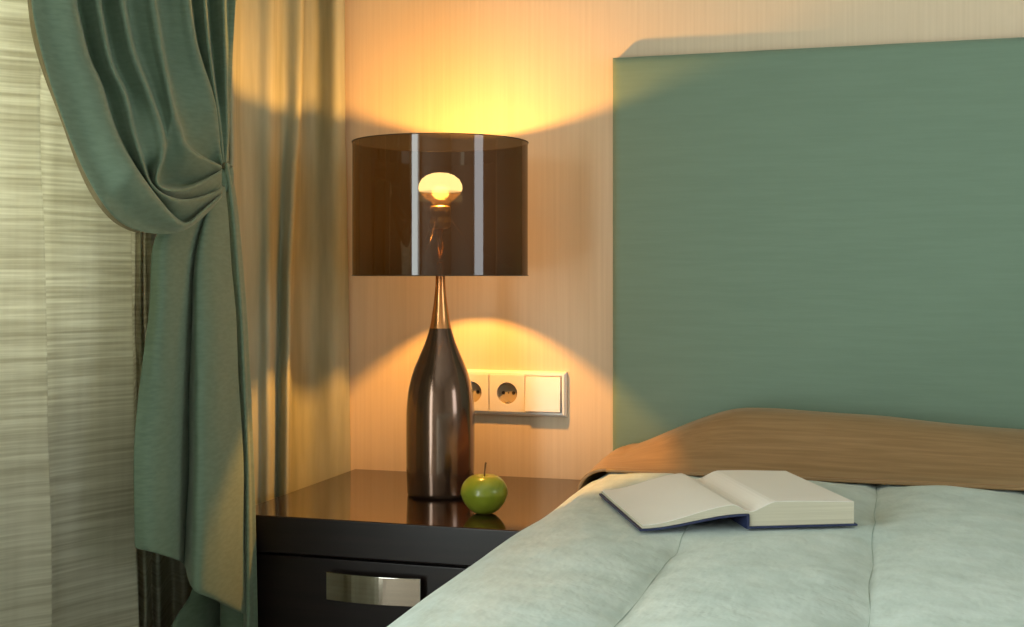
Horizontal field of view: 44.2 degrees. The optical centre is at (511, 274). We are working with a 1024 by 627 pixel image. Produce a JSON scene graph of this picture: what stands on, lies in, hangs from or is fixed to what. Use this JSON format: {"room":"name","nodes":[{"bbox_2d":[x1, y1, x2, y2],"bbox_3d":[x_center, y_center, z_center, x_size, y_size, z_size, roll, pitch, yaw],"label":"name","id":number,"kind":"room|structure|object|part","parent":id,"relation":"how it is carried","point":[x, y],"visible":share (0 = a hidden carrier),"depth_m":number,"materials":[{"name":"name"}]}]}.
{"room":"bedroom","nodes":[
{"label":"bedroom","id":0,"kind":"room"},
{"bbox_2d":[222,0,350,504],"bbox_3d":[-0.400,-0.350,2.217,0.066,2.440,0.409,0,0,23],"label":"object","id":1,"kind":"structure","parent":0,"point":[287,146],"depth_m":2.24,"materials":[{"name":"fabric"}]},
{"bbox_2d":[345,0,1023,479],"bbox_3d":[1.328,-0.360,2.000,4.170,2.500,0.200,0,0,17],"label":"wall","id":2,"kind":"structure","parent":0,"point":[538,72],"depth_m":2.28,"materials":[{"name":"beige paper"}]},
{"bbox_2d":[467,369,566,416],"bbox_3d":[0.010,0.213,2.282,0.186,0.081,0.016,0,0,17],"label":"wall socket plate","id":3,"kind":"object","parent":2,"relation":"attached to","point":[495,392],"visible":0.73,"depth_m":2.27,"materials":[{"name":"beige plastic"}]},
{"bbox_2d":[525,376,560,412],"bbox_3d":[0.055,0.214,2.264,0.066,0.063,0.008,0,0,17],"label":"rocker switch","id":4,"kind":"object","parent":3,"relation":"attached to","point":[542,393],"depth_m":2.26,"materials":[{"name":"beige plastic"}]},
{"bbox_3d":[0.552,-1.660,-0.586,4.170,0.100,5.600,0,0,17],"label":"ceiling","id":5,"kind":"structure","parent":0,"visible":0},
{"bbox_2d":[0,0,191,626],"bbox_3d":[-0.608,-0.350,1.625,0.084,2.440,1.086,0,0,13],"label":"linen curtain","id":6,"kind":"object","parent":5,"relation":"hanging from","point":[75,282],"visible":0.56,"depth_m":1.69,"materials":[{"name":"fabric"}]},
{"bbox_2d":[27,0,257,626],"bbox_3d":[-0.465,-0.450,1.742,0.105,2.239,0.616,0,0,10],"label":"drape","id":7,"kind":"object","parent":5,"relation":"hanging from","point":[140,90],"visible":1,"depth_m":1.73,"materials":[{"name":"green fabric"}]},
{"bbox_3d":[-0.470,-0.807,1.679,0.086,1.509,0.488,0,0,9],"label":"draped panel","id":8,"kind":"part","parent":7,"relation":"part of","materials":[{"name":"green fabric"}]},
{"bbox_3d":[0.552,0.940,-0.586,4.170,0.100,5.600,0,0,17],"label":"floor","id":9,"kind":"structure","parent":0,"visible":0},
{"bbox_2d":[255,469,580,626],"bbox_3d":[-0.133,0.627,2.078,0.485,0.525,0.478,0,0,17],"label":"nightstand","id":10,"kind":"object","parent":9,"relation":"on","point":[352,548],"visible":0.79,"depth_m":1.90,"materials":[{"name":"brown wood"}]},
{"bbox_3d":[-0.192,0.515,1.881,0.473,0.179,0.020,0,0,17],"label":"drawer","id":11,"kind":"part","parent":10,"relation":"part of","materials":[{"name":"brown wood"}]},
{"bbox_3d":[-0.204,0.463,1.862,0.150,0.041,0.024,0,0,17],"label":"handle","id":12,"kind":"part","parent":10,"relation":"part of","materials":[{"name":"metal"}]},
{"bbox_2d":[352,133,528,499],"bbox_3d":[-0.119,0.072,2.100,0.293,0.585,0.293,0,0,17],"label":"table lamp","id":13,"kind":"object","parent":10,"relation":"on","point":[440,205],"visible":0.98,"depth_m":1.99,"materials":[{"name":"brown glass"}]},
{"bbox_3d":[-0.119,-0.109,2.100,0.291,0.220,0.291,0,0,17],"label":"lamp shade","id":14,"kind":"part","parent":13,"relation":"part of","materials":[{"name":"brown glass"}]},
{"bbox_2d":[406,328,474,499],"bbox_3d":[-0.119,0.227,2.100,0.114,0.277,0.114,0,0,17],"label":"lamp base","id":15,"kind":"object","parent":13,"relation":"attached to","point":[440,416],"depth_m":2.05,"materials":[{"name":"brown metal"}]},
{"bbox_2d":[461,462,507,513],"bbox_3d":[-0.042,0.326,1.932,0.072,0.078,0.072,0,0,17],"label":"apple","id":16,"kind":"object","parent":10,"relation":"on","point":[484,493],"visible":1,"depth_m":1.91,"materials":[{"name":"green plant"}]},
{"bbox_2d":[613,37,1023,450],"bbox_3d":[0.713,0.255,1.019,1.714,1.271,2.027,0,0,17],"label":"headboard","id":17,"kind":"object","parent":9,"relation":"on","point":[840,229],"visible":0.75,"depth_m":2.10,"materials":[{"name":"green fabric"}]},
{"bbox_2d":[387,472,1023,626],"bbox_3d":[0.693,0.521,0.938,1.706,0.459,1.952,0,0,17],"label":"quilt","id":18,"kind":"object","parent":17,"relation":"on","point":[929,555],"visible":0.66,"depth_m":1.28,"materials":[{"name":"fabric"}]},
{"bbox_2d":[599,470,857,530],"bbox_3d":[0.265,0.283,1.606,0.264,0.032,0.244,0,0,-7],"label":"book","id":19,"kind":"object","parent":18,"relation":"on","point":[752,499],"visible":1,"depth_m":1.54,"materials":[{"name":"paper"}]},
{"bbox_2d":[577,408,1023,490],"bbox_3d":[0.943,0.372,1.826,1.688,0.316,0.261,0,0,17],"label":"cover","id":20,"kind":"object","parent":18,"relation":"on","point":[808,445],"visible":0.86,"depth_m":1.91,"materials":[{"name":"brown wood"}]}
]}

